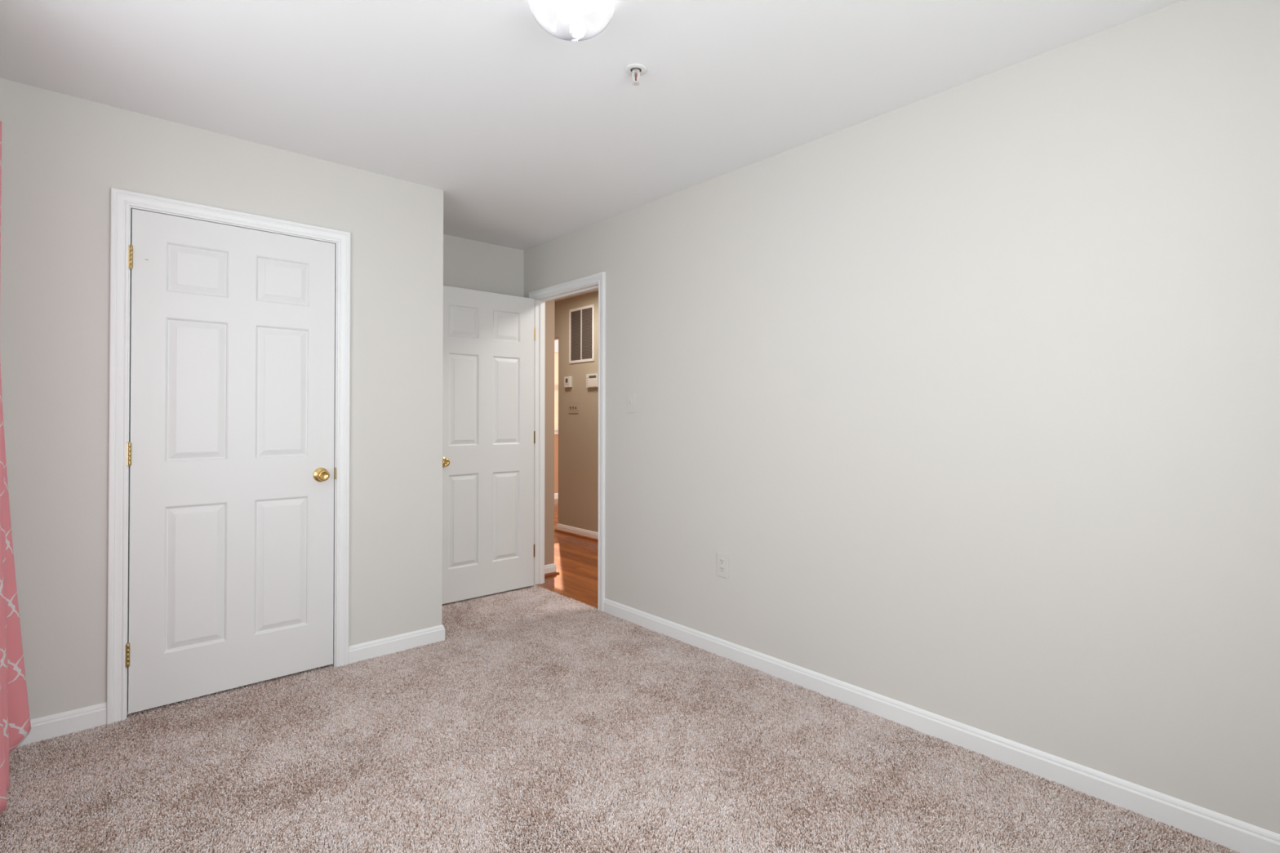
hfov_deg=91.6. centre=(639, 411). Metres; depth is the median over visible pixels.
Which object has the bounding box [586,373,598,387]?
alarm keypad
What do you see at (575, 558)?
floor
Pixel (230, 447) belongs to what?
door
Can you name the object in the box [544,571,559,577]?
trim
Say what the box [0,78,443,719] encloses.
wall
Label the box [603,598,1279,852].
baseboard
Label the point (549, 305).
wall
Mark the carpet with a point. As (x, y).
(486, 645)
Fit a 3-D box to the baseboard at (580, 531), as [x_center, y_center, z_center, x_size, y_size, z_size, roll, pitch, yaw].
[0.860,1.209,4.709,0.126,0.092,5.102,0,-1,-42]
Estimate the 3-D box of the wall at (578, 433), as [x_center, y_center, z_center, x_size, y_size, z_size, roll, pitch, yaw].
[0.139,0.032,5.539,0.114,2.440,7.290,0,-1,-42]
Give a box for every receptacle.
[719,558,724,564]
[719,566,724,572]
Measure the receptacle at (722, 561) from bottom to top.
0.027 m
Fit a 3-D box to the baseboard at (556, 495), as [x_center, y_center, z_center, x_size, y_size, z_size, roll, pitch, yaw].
[-1.044,1.246,9.350,5.510,0.092,0.012,0,-1,-42]
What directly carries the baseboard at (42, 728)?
attached to the wall at (63, 155)
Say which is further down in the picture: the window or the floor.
the floor
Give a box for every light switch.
[568,401,578,413]
[626,393,635,413]
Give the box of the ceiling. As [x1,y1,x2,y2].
[0,0,1182,301]
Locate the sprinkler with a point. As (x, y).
(633, 69)
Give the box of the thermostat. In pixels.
[564,376,572,387]
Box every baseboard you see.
[17,702,106,746]
[348,624,444,664]
[544,563,556,573]
[554,493,558,498]
[556,523,598,539]
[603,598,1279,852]
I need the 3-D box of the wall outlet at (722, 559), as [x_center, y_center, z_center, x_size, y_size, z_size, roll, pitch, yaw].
[0.418,0.777,3.151,0.008,0.118,0.074,0,-1,-42]
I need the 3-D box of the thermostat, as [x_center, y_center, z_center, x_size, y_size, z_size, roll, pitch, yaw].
[-0.743,-0.309,6.421,0.034,0.110,0.100,0,-1,-42]
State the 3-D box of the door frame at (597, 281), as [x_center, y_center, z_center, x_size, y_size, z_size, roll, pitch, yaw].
[-0.483,0.187,4.223,0.102,2.118,0.874,0,-1,-42]
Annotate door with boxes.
[124,208,335,714]
[441,285,535,604]
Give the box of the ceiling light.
[528,0,614,40]
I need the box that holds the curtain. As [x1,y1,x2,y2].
[0,120,31,813]
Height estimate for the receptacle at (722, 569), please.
0.027 m
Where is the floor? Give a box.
[3,498,1223,852]
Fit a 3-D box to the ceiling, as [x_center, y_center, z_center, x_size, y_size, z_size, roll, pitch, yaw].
[-1.087,-1.254,3.792,4.285,0.100,8.284,0,-1,-42]
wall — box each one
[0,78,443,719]
[443,234,524,297]
[524,0,1279,834]
[544,299,554,564]
[554,290,598,532]
[554,434,558,493]
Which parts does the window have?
sill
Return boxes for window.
[554,339,558,434]
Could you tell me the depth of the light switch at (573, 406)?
6.36 m
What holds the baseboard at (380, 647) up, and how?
attached to the wall at (63, 155)
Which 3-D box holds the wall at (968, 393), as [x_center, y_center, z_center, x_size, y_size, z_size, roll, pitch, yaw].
[0.699,0.061,2.909,0.082,2.540,4.605,0,-1,-42]
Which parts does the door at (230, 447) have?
knob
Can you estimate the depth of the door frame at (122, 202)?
2.50 m
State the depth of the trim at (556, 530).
6.27 m
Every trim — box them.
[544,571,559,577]
[554,528,598,542]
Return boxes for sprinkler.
[625,63,646,86]
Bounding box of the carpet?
[0,585,1241,852]
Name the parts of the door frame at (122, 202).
strike plate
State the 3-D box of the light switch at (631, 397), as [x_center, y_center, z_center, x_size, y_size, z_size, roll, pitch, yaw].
[-0.055,-0.053,3.682,0.019,0.116,0.072,0,-1,-42]
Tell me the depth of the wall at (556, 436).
9.19 m
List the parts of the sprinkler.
frame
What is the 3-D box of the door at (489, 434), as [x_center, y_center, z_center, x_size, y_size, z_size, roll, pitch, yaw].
[-1.030,0.210,4.198,0.786,2.035,0.154,0,-1,-42]
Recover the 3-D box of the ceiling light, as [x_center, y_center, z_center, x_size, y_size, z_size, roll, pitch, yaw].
[-0.197,-1.158,1.804,0.248,0.123,0.248,0,0,1]
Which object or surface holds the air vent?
in the wall at (578, 433)
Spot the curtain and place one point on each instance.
(15, 717)
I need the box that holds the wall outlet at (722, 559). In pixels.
[716,552,728,578]
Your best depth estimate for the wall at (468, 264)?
4.39 m
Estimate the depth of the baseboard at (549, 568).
4.74 m
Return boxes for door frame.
[106,187,351,724]
[528,271,605,611]
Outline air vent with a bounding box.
[568,304,594,363]
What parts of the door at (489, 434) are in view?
knob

